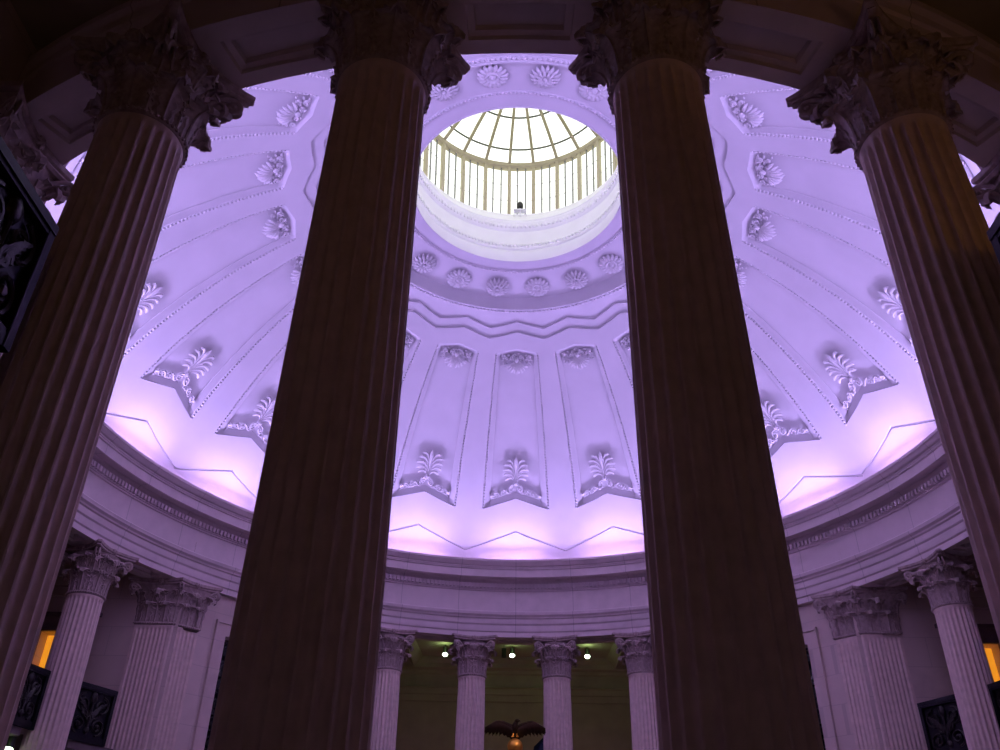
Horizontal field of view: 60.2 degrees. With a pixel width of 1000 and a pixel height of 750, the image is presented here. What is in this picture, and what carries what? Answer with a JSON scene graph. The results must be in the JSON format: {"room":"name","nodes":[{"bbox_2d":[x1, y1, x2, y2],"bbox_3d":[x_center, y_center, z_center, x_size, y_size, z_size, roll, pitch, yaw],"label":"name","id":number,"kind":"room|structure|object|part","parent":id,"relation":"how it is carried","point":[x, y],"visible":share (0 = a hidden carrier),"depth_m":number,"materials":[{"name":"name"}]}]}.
{"room":"domed rotunda hall","nodes":[
{"label":"domed rotunda hall","id":0,"kind":"room"},
{"bbox_2d":[0,0,36,84],"bbox_3d":[-7.839,0.603,6.594,5.126,9.150,13.647,29,-42,-35],"label":"wall","id":1,"kind":"structure","parent":0,"point":[16,46],"depth_m":8.42,"materials":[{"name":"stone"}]},
{"bbox_2d":[0,136,59,352],"bbox_3d":[-4.007,-1.994,3.477,1.785,1.190,5.375,0,-33,1],"label":"balcony","id":2,"kind":"object","parent":1,"relation":"attached to","point":[28,231],"visible":1,"depth_m":5.57,"materials":[{"name":"metal"}]},
{"bbox_3d":[-3.172,-1.666,3.241,0.060,0.130,5.290,0,-33,1],"label":"rail","id":3,"kind":"part","parent":2,"relation":"part of","materials":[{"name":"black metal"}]},
{"bbox_3d":[-3.137,-0.816,5.395,0.087,0.812,0.653,0,-33,1],"label":"scroll panel","id":4,"kind":"part","parent":2,"relation":"part of","materials":[{"name":"metal"}]},
{"bbox_3d":[-3.168,-0.817,5.396,0.006,0.810,0.686,0,-33,1],"label":"backing plate","id":5,"kind":"part","parent":2,"relation":"part of","materials":[{"name":"black metal"}]},
{"bbox_3d":[-3.134,-0.576,5.689,0.070,0.990,0.080,0,-33,1],"label":"post","id":6,"kind":"part","parent":2,"relation":"part of","materials":[{"name":"black metal"}]},
{"bbox_3d":[-3.134,-0.576,5.689,0.080,0.990,0.070,0,-33,1],"label":"post","id":7,"kind":"part","parent":2,"relation":"part of","materials":[{"name":"black metal"}]},
{"bbox_3d":[-3.156,-2.443,3.751,0.100,0.110,5.350,0,-33,1],"label":"rail","id":8,"kind":"part","parent":2,"relation":"part of","materials":[{"name":"black metal"}]},
{"bbox_2d":[20,542,235,749],"bbox_3d":[-7.652,9.330,19.913,13.647,9.150,5.126,29,-42,-35],"label":"wall","id":9,"kind":"structure","parent":0,"point":[114,630],"depth_m":18.79,"materials":[{"name":"paint"}]},
{"bbox_2d":[31,612,102,667],"bbox_3d":[-9.579,6.300,18.477,1.630,2.340,0.455,0,-33,1],"label":"window","id":10,"kind":"structure","parent":9,"relation":"in","point":[51,620],"depth_m":18.86,"materials":[{"name":"glass"},{"name":"iron"}]},
{"bbox_2d":[39,636,53,667],"bbox_3d":[-9.579,6.549,18.564,0.860,1.850,0.035,0,-33,1],"label":"blind","id":11,"kind":"object","parent":10,"relation":"attached to","point":[49,641],"depth_m":18.87,"materials":[{"name":"orange fabric"}]},
{"bbox_2d":[188,619,231,749],"bbox_3d":[-6.094,7.151,19.467,1.525,2.920,0.521,29,-42,-35],"label":"window","id":12,"kind":"structure","parent":9,"relation":"in","point":[210,691],"depth_m":19.15,"materials":[{"name":"stone"}]},
{"bbox_3d":[-6.270,7.317,19.572,0.869,2.430,0.020,29,-42,-35],"label":"dark pane","id":13,"kind":"part","parent":12,"relation":"part of","materials":[{"name":"black"}]},
{"bbox_2d":[204,640,228,749],"bbox_3d":[-6.193,7.276,19.505,0.869,2.430,0.060,29,-42,-35],"label":"iron grille","id":14,"kind":"object","parent":12,"relation":"attached to","point":[226,641],"depth_m":19.44,"materials":[{"name":"black metal"}]},
{"bbox_2d":[10,0,999,51],"bbox_3d":[0.160,-4.788,6.192,11.220,0.300,6.882,0,-33,1],"label":"ceiling","id":15,"kind":"structure","parent":0,"point":[44,21],"depth_m":8.43,"materials":[{"name":"paint"}]},
{"bbox_2d":[395,701,631,749],"bbox_3d":[0.386,13.030,25.312,9.900,9.150,0.001,0,-33,1],"label":"wall","id":16,"kind":"structure","parent":0,"point":[421,725],"depth_m":26.75,"materials":[{"name":"paint"}]},
{"bbox_2d":[399,656,629,703],"bbox_3d":[0.424,8.393,25.397,9.900,1.300,4.940,0,-33,1],"label":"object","id":17,"kind":"structure","parent":16,"relation":"attached to","point":[432,678],"depth_m":27.39,"materials":[{"name":"paint"}]},
{"bbox_2d":[405,640,623,667],"bbox_3d":[0.421,7.443,24.859,11.220,0.300,6.882,0,-33,1],"label":"ceiling","id":18,"kind":"structure","parent":0,"point":[421,647],"depth_m":26.76,"materials":[{"name":"paint"}]},
{"bbox_2d":[442,645,447,656],"bbox_3d":[-1.677,8.452,26.419,0.170,0.350,0.186,0,-33,1],"label":"spotlight","id":19,"kind":"object","parent":18,"relation":"attached to","point":[445,649],"visible":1,"depth_m":26.36,"materials":[{"name":"black metal"}]},
{"bbox_2d":[502,648,505,657],"bbox_3d":[0.121,8.421,26.297,0.140,0.370,0.130,0,-33,1],"label":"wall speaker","id":20,"kind":"object","parent":18,"relation":"hanging from","point":[503,649],"visible":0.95,"depth_m":26.21,"materials":[{"name":"black plastic"}]},
{"bbox_2d":[509,646,514,657],"bbox_3d":[0.372,8.468,26.380,0.170,0.350,0.186,0,-33,1],"label":"spotlight","id":21,"kind":"object","parent":18,"relation":"attached to","point":[512,650],"visible":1,"depth_m":26.32,"materials":[{"name":"black metal"}]},
{"bbox_2d":[585,649,589,658],"bbox_3d":[2.662,8.485,26.336,0.170,0.350,0.186,0,-33,1],"label":"spotlight","id":22,"kind":"object","parent":18,"relation":"attached to","point":[587,654],"visible":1,"depth_m":26.27,"materials":[{"name":"black metal"}]},
{"bbox_2d":[45,53,999,559],"bbox_3d":[0.354,-1.811,17.581,18.126,5.356,18.126,3,-33,-2],"label":"ceiling","id":23,"kind":"structure","parent":0,"point":[517,438],"depth_m":19.82,"materials":[{"name":"paint"}]},
{"bbox_3d":[-4.990,-4.185,14.603,3.308,3.029,1.881,22,-39,-28],"label":"bead moulding","id":24,"kind":"part","parent":23,"relation":"part of","materials":[{"name":"paint"}]},
{"bbox_3d":[-6.197,-2.083,17.851,3.308,3.029,1.881,0,-33,1],"label":"bead moulding","id":25,"kind":"part","parent":23,"relation":"part of","materials":[{"name":"paint"}]},
{"bbox_3d":[-5.853,-0.969,19.539,3.308,3.029,1.881,-10,-35,16],"label":"bead moulding","id":26,"kind":"part","parent":23,"relation":"part of","materials":[{"name":"paint"}]},
{"bbox_3d":[-5.900,-3.191,16.150,3.308,3.029,1.881,10,-34,-14],"label":"bead moulding","id":27,"kind":"part","parent":23,"relation":"part of","materials":[{"name":"paint"}]},
{"bbox_3d":[-4.900,0.040,21.050,3.308,3.029,1.881,-21,-39,30],"label":"bead moulding","id":28,"kind":"part","parent":23,"relation":"part of","materials":[{"name":"paint"}]},
{"bbox_3d":[-3.557,-4.969,13.362,1.881,3.029,3.308,-21,-39,30],"label":"bead moulding","id":29,"kind":"part","parent":23,"relation":"part of","materials":[{"name":"paint"}]},
{"bbox_3d":[-3.433,0.846,22.236,1.881,3.029,3.308,22,-39,-28],"label":"bead moulding","id":30,"kind":"part","parent":23,"relation":"part of","materials":[{"name":"paint"}]},
{"bbox_3d":[-1.594,1.371,22.980,1.881,3.029,3.308,10,-34,-14],"label":"bead moulding","id":31,"kind":"part","parent":23,"relation":"part of","materials":[{"name":"paint"}]},
{"bbox_2d":[0,0,999,644],"bbox_3d":[0.293,1.187,15.617,19.240,1.925,19.240,0,-33,1],"label":"entablature","id":32,"kind":"object","parent":23,"relation":"attached to","point":[909,509],"visible":0.51,"depth_m":17.71,"materials":[{"name":"stone"}]},
{"bbox_3d":[0.435,1.562,23.210,1.881,3.029,3.308,0,-33,1],"label":"bead moulding","id":33,"kind":"part","parent":23,"relation":"part of","materials":[{"name":"paint"}]},
{"bbox_3d":[0.399,-4.009,19.021,5.440,0.060,5.432,0,-33,1],"label":"bead moulding","id":34,"kind":"part","parent":23,"relation":"part of","materials":[{"name":"paint"}]},
{"bbox_3d":[0.392,-3.679,18.804,7.629,0.080,7.619,0,-33,1],"label":"bead moulding","id":35,"kind":"part","parent":23,"relation":"part of","materials":[{"name":"paint"}]},
{"bbox_2d":[416,107,620,261],"bbox_3d":[0.439,-5.994,20.321,5.598,4.707,5.598,13,-35,-18],"label":"lantern","id":36,"kind":"object","parent":23,"relation":"attached to","point":[484,233],"visible":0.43,"depth_m":21.48,"materials":[{"name":"white paint"}]},
{"bbox_3d":[0.420,-5.038,19.695,4.855,0.122,4.846,0,-33,1],"label":"egg moulding","id":37,"kind":"part","parent":36,"relation":"part of","materials":[{"name":"white paint"}]},
{"bbox_3d":[0.409,-4.528,19.360,4.871,0.094,4.862,0,-33,1],"label":"bead moulding","id":38,"kind":"part","parent":36,"relation":"part of","materials":[{"name":"white paint"}]},
{"bbox_2d":[513,202,526,215],"bbox_3d":[0.516,-4.272,22.189,0.340,0.456,0.185,0,-33,1],"label":"security camera","id":39,"kind":"object","parent":36,"relation":"attached to","point":[519,210],"visible":1,"depth_m":22.16,"materials":[{"name":"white plastic"}]},
{"bbox_3d":[2.458,1.402,22.903,1.881,3.029,3.308,-10,-35,16],"label":"bead moulding","id":40,"kind":"part","parent":23,"relation":"part of","materials":[{"name":"paint"}]},
{"bbox_3d":[4.274,0.906,22.089,1.881,3.029,3.308,-21,-39,30],"label":"bead moulding","id":41,"kind":"part","parent":23,"relation":"part of","materials":[{"name":"paint"}]},
{"bbox_3d":[4.150,-4.909,13.215,1.881,3.029,3.308,22,-39,-28],"label":"bead moulding","id":42,"kind":"part","parent":23,"relation":"part of","materials":[{"name":"paint"}]},
{"bbox_3d":[5.708,0.122,20.848,3.308,3.029,1.881,22,-39,-28],"label":"bead moulding","id":43,"kind":"part","parent":23,"relation":"part of","materials":[{"name":"paint"}]},
{"bbox_3d":[6.570,-3.093,15.911,3.308,3.029,1.881,-10,-35,16],"label":"bead moulding","id":44,"kind":"part","parent":23,"relation":"part of","materials":[{"name":"paint"}]},
{"bbox_3d":[6.618,-0.872,19.301,3.308,3.029,1.881,10,-34,-14],"label":"bead moulding","id":45,"kind":"part","parent":23,"relation":"part of","materials":[{"name":"paint"}]},
{"bbox_3d":[6.915,-1.980,17.600,3.308,3.029,1.881,0,-33,1],"label":"bead moulding","id":46,"kind":"part","parent":23,"relation":"part of","materials":[{"name":"paint"}]},
{"bbox_3d":[5.617,-4.103,14.400,3.308,3.029,1.881,-21,-39,30],"label":"bead moulding","id":47,"kind":"part","parent":23,"relation":"part of","materials":[{"name":"paint"}]},
{"bbox_2d":[798,553,999,749],"bbox_3d":[8.270,9.454,19.609,5.126,9.150,13.647,29,-42,-35],"label":"wall","id":48,"kind":"structure","parent":0,"point":[922,644],"depth_m":18.49,"materials":[{"name":"paint"}]},
{"bbox_2d":[802,627,839,749],"bbox_3d":[6.729,7.250,19.222,0.521,2.920,1.525,29,-42,-35],"label":"window","id":49,"kind":"structure","parent":48,"relation":"in","point":[811,638],"depth_m":18.92,"materials":[{"name":"stone"}]},
{"bbox_2d":[806,648,825,747],"bbox_3d":[6.828,7.377,19.256,0.060,2.430,0.869,29,-42,-35],"label":"iron grille","id":50,"kind":"object","parent":49,"relation":"attached to","point":[807,651],"depth_m":19.24,"materials":[{"name":"black metal"}]},
{"bbox_3d":[6.907,7.420,19.320,0.020,2.430,0.869,29,-42,-35],"label":"dark pane","id":51,"kind":"part","parent":49,"relation":"part of","materials":[{"name":"black"}]},
{"bbox_2d":[934,623,999,681],"bbox_3d":[10.187,6.454,18.099,1.630,2.340,0.455,0,-33,1],"label":"window","id":52,"kind":"structure","parent":48,"relation":"in","point":[988,634],"depth_m":18.48,"materials":[{"name":"glass"},{"name":"marble"},{"name":"iron"}]},
{"bbox_2d":[984,648,999,681],"bbox_3d":[10.187,6.702,18.187,0.860,1.850,0.035,0,-33,1],"label":"blind","id":53,"kind":"object","parent":52,"relation":"attached to","point":[988,651],"depth_m":18.48,"materials":[{"name":"orange fabric"}]},
{"bbox_3d":[0.136,8.939,10.540,32.000,0.200,32.000,0,-33,1],"label":"floor","id":54,"kind":"structure","parent":0,"visible":0},
{"bbox_2d":[0,81,74,215],"bbox_3d":[-5.153,1.204,6.586,1.408,8.227,1.903,0,-33,1],"label":"column capital","id":55,"kind":"object","parent":54,"relation":"on","point":[44,171],"visible":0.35,"depth_m":8.39,"materials":[{"name":"stone"}]},
{"bbox_2d":[19,539,138,749],"bbox_3d":[-8.429,7.117,15.716,1.299,8.228,1.299,-8,-34,13],"label":"fluted column","id":56,"kind":"structure","parent":54,"relation":"on","point":[94,566],"depth_m":16.79,"materials":[{"name":"stone"}]},
{"bbox_2d":[0,0,255,749],"bbox_3d":[-3.123,0.634,5.654,1.299,8.228,1.299,-8,-34,13],"label":"fluted column","id":57,"kind":"structure","parent":54,"relation":"on","point":[158,97],"depth_m":6.15,"materials":[{"name":"stone"}]},
{"bbox_2d":[105,576,222,749],"bbox_3d":[-7.338,8.245,17.404,1.903,8.227,1.408,0,-33,1],"label":"pilaster","id":58,"kind":"object","parent":54,"relation":"on","point":[160,601],"visible":1,"depth_m":18.50,"materials":[{"name":"stone"}]},
{"bbox_2d":[207,0,469,749],"bbox_3d":[-0.997,0.368,5.181,1.299,8.228,1.299,0,-33,2],"label":"fluted column","id":59,"kind":"structure","parent":54,"relation":"on","point":[299,672],"depth_m":4.93,"materials":[{"name":"stone"}]},
{"bbox_2d":[370,627,417,749],"bbox_3d":[-2.920,10.144,20.167,1.299,8.228,1.299,8,-34,-11],"label":"fluted column","id":60,"kind":"structure","parent":54,"relation":"on","point":[393,643],"depth_m":21.46,"materials":[{"name":"stone"}]},
{"bbox_2d":[448,633,497,749],"bbox_3d":[-0.782,10.444,20.558,1.299,8.228,1.299,1,-33,0],"label":"fluted column","id":61,"kind":"structure","parent":54,"relation":"on","point":[471,654],"depth_m":21.94,"materials":[{"name":"stone"}]},
{"bbox_2d":[533,738,542,749],"bbox_3d":[1.125,11.823,20.773,0.650,6.220,0.440,0,-33,1],"label":"flag","id":62,"kind":"object","parent":54,"relation":"on","point":[539,746],"visible":0.24,"depth_m":22.25,"materials":[{"name":"blue fabric"}]},
{"bbox_2d":[532,635,580,749],"bbox_3d":[1.412,10.461,20.517,1.299,8.228,1.299,0,-33,2],"label":"fluted column","id":63,"kind":"structure","parent":54,"relation":"on","point":[557,655],"depth_m":21.91,"materials":[{"name":"stone"}]},
{"bbox_2d":[612,630,658,749],"bbox_3d":[3.538,10.194,20.044,1.299,8.228,1.299,-8,-34,13],"label":"fluted column","id":64,"kind":"structure","parent":54,"relation":"on","point":[636,647],"depth_m":21.37,"materials":[{"name":"stone"}]},
{"bbox_2d":[568,0,823,749],"bbox_3d":[1.197,0.385,5.139,1.299,8.228,1.299,1,-33,0],"label":"fluted column","id":65,"kind":"structure","parent":54,"relation":"on","point":[731,670],"depth_m":4.90,"materials":[{"name":"stone"}]},
{"bbox_2d":[810,585,927,749],"bbox_3d":[7.876,8.363,17.113,1.903,8.227,1.408,0,-33,1],"label":"pilaster","id":66,"kind":"object","parent":54,"relation":"on","point":[875,610],"visible":1,"depth_m":18.27,"materials":[{"name":"stone"}]},
{"bbox_2d":[785,0,999,642],"bbox_3d":[3.335,0.684,5.530,1.299,8.228,1.299,8,-34,-11],"label":"fluted column","id":67,"kind":"structure","parent":54,"relation":"on","point":[884,96],"depth_m":6.46,"materials":[{"name":"stone"}]},
{"bbox_2d":[897,548,999,749],"bbox_3d":[8.920,7.252,15.384,1.299,8.228,1.299,8,-34,-11],"label":"fluted column","id":68,"kind":"structure","parent":54,"relation":"on","point":[943,577],"depth_m":16.58,"materials":[{"name":"stone"}]},
{"bbox_2d":[971,150,999,219],"bbox_3d":[5.389,1.286,6.384,1.408,8.227,1.903,0,-33,1],"label":"pilaster","id":69,"kind":"object","parent":54,"relation":"on","point":[986,189],"visible":0.84,"depth_m":8.65,"materials":[{"name":"stone"}]},
{"bbox_3d":[0.308,11.166,18.883,0.960,5.220,0.960,0,-33,1],"label":"pedestal","id":70,"kind":"object","parent":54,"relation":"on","visible":0},
{"bbox_2d":[507,738,522,749],"bbox_3d":[0.356,8.818,20.421,0.370,0.395,0.370,0,-33,1],"label":"gilded ball","id":71,"kind":"object","parent":70,"relation":"on","point":[513,744],"visible":1,"depth_m":20.32,"materials":[{"name":"gold metal"}]},
{"bbox_2d":[485,719,545,738],"bbox_3d":[0.363,8.516,20.681,1.472,0.470,0.336,0,-33,1],"label":"statue","id":72,"kind":"object","parent":71,"relation":"on","point":[514,730],"visible":0.98,"depth_m":20.63,"materials":[{"name":"brown metal"}]},
{"label":"wall","id":73,"kind":"structure","parent":0,"visible":0},
{"bbox_2d":[917,680,999,749],"bbox_3d":[11.515,4.673,13.176,6.614,1.190,9.900,0,-33,1],"label":"balcony","id":74,"kind":"object","parent":73,"relation":"attached to","point":[940,718],"visible":0.98,"depth_m":16.64,"materials":[{"name":"metal"}]},
{"bbox_3d":[8.396,7.042,16.962,0.080,0.990,0.070,15,-36,-20],"label":"post","id":75,"kind":"part","parent":74,"relation":"part of","materials":[{"name":"black metal"}]},
{"bbox_3d":[8.601,6.396,16.883,0.100,0.110,0.985,15,-36,-20],"label":"rail","id":76,"kind":"part","parent":74,"relation":"part of","materials":[{"name":"black metal"}]},
{"bbox_3d":[8.621,6.789,16.642,0.006,0.810,0.855,15,-36,-20],"label":"backing plate","id":77,"kind":"part","parent":74,"relation":"part of","materials":[{"name":"black metal"}]},
{"bbox_3d":[8.593,6.782,16.631,0.087,0.813,0.803,16,-36,-22],"label":"scroll panel","id":78,"kind":"part","parent":74,"relation":"part of","materials":[{"name":"metal"}]},
{"bbox_3d":[8.585,7.174,16.374,0.060,0.130,0.925,15,-36,-20],"label":"rail","id":79,"kind":"part","parent":74,"relation":"part of","materials":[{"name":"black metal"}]},
{"bbox_3d":[9.221,5.393,15.332,0.100,0.110,1.465,8,-34,-10],"label":"rail","id":80,"kind":"part","parent":74,"relation":"part of","materials":[{"name":"black metal"}]},
{"bbox_3d":[9.056,6.184,15.632,0.080,0.990,0.070,8,-34,-10],"label":"post","id":81,"kind":"part","parent":74,"relation":"part of","materials":[{"name":"black metal"}]},
{"bbox_3d":[9.135,5.964,15.366,0.087,0.812,0.604,10,-34,-13],"label":"scroll panel","id":82,"kind":"part","parent":74,"relation":"part of","materials":[{"name":"metal"}]},
{"bbox_2d":[969,554,988,607],"bbox_3d":[12.409,1.840,15.020,4.940,1.300,9.900,0,-33,1],"label":"crown molding","id":83,"kind":"structure","parent":73,"relation":"attached to","point":[978,598],"depth_m":18.90,"materials":[{"name":"paint"}]},
{"label":"wall","id":84,"kind":"structure","parent":0,"visible":0},
{"bbox_2d":[51,544,70,595],"bbox_3d":[-11.845,1.651,15.483,4.940,1.300,9.900,0,-33,1],"label":"crown molding","id":85,"kind":"structure","parent":84,"relation":"attached to","point":[60,587],"depth_m":19.29,"materials":[{"name":"paint"}]},
{"bbox_2d":[9,663,117,749],"bbox_3d":[-11.066,4.497,13.608,6.614,1.190,9.900,0,-33,1],"label":"balcony","id":86,"kind":"object","parent":84,"relation":"attached to","point":[91,721],"visible":0.69,"depth_m":16.70,"materials":[{"name":"metal"}]},
{"bbox_2d":[5,736,16,749],"bbox_3d":[-8.755,6.609,15.410,0.170,0.290,0.186,0,-33,1],"label":"spotlight","id":87,"kind":"object","parent":86,"relation":"attached to","point":[10,745],"visible":0.91,"depth_m":15.38,"materials":[{"name":"black metal"}]},
{"bbox_3d":[-8.719,6.031,15.165,0.060,0.130,1.405,-7,-34,12],"label":"rail","id":88,"kind":"part","parent":86,"relation":"part of","materials":[{"name":"black metal"}]},
{"bbox_3d":[-8.625,5.826,15.706,0.087,0.812,0.604,-6,-34,10],"label":"scroll panel","id":89,"kind":"part","parent":86,"relation":"part of","materials":[{"name":"metal"}]},
{"bbox_3d":[-8.655,5.830,15.713,0.006,0.810,0.632,-7,-34,12],"label":"backing plate","id":90,"kind":"part","parent":86,"relation":"part of","materials":[{"name":"black metal"}]},
{"bbox_3d":[-8.539,6.047,15.968,0.080,0.990,0.070,-7,-34,12],"label":"post","id":91,"kind":"part","parent":86,"relation":"part of","materials":[{"name":"black metal"}]},
{"bbox_3d":[-8.703,5.253,15.674,0.100,0.110,1.465,-7,-34,12],"label":"rail","id":92,"kind":"part","parent":86,"relation":"part of","materials":[{"name":"black metal"}]},
{"bbox_3d":[-8.056,7.045,16.692,0.060,0.130,0.925,-14,-36,22],"label":"rail","id":93,"kind":"part","parent":86,"relation":"part of","materials":[{"name":"black metal"}]},
{"bbox_3d":[-8.048,6.653,16.949,0.087,0.813,0.803,-13,-36,21],"label":"scroll panel","id":94,"kind":"part","parent":86,"relation":"part of","materials":[{"name":"metal"}]},
{"bbox_3d":[-8.075,6.659,16.961,0.006,0.810,0.855,-14,-36,22],"label":"backing plate","id":95,"kind":"part","parent":86,"relation":"part of","materials":[{"name":"black metal"}]},
{"bbox_3d":[-8.040,6.267,17.201,0.100,0.110,0.985,-14,-36,22],"label":"rail","id":96,"kind":"part","parent":86,"relation":"part of","materials":[{"name":"black metal"}]},
{"bbox_3d":[-7.843,6.915,17.272,0.080,0.990,0.070,-14,-36,22],"label":"post","id":97,"kind":"part","parent":86,"relation":"part of","materials":[{"name":"black metal"}]},
{"bbox_3d":[9.874,-0.252,4.739,9.650,9.150,9.650,0,-33,1],"label":"wall","id":98,"kind":"structure","parent":0,"visible":0},
{"bbox_2d":[986,213,999,263],"bbox_3d":[4.176,-1.931,3.321,1.785,1.190,5.375,0,-33,1],"label":"balcony","id":99,"kind":"object","parent":98,"relation":"attached to","point":[993,233],"visible":1,"depth_m":5.79,"materials":[{"name":"metal"}]},
{"bbox_3d":[3.343,-2.393,3.627,0.100,0.110,5.350,0,-33,1],"label":"rail","id":100,"kind":"part","parent":99,"relation":"part of","materials":[{"name":"black metal"}]},
{"bbox_3d":[3.365,-0.525,5.565,0.080,0.990,0.070,0,-33,1],"label":"post","id":101,"kind":"part","parent":99,"relation":"part of","materials":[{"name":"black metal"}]}
]}

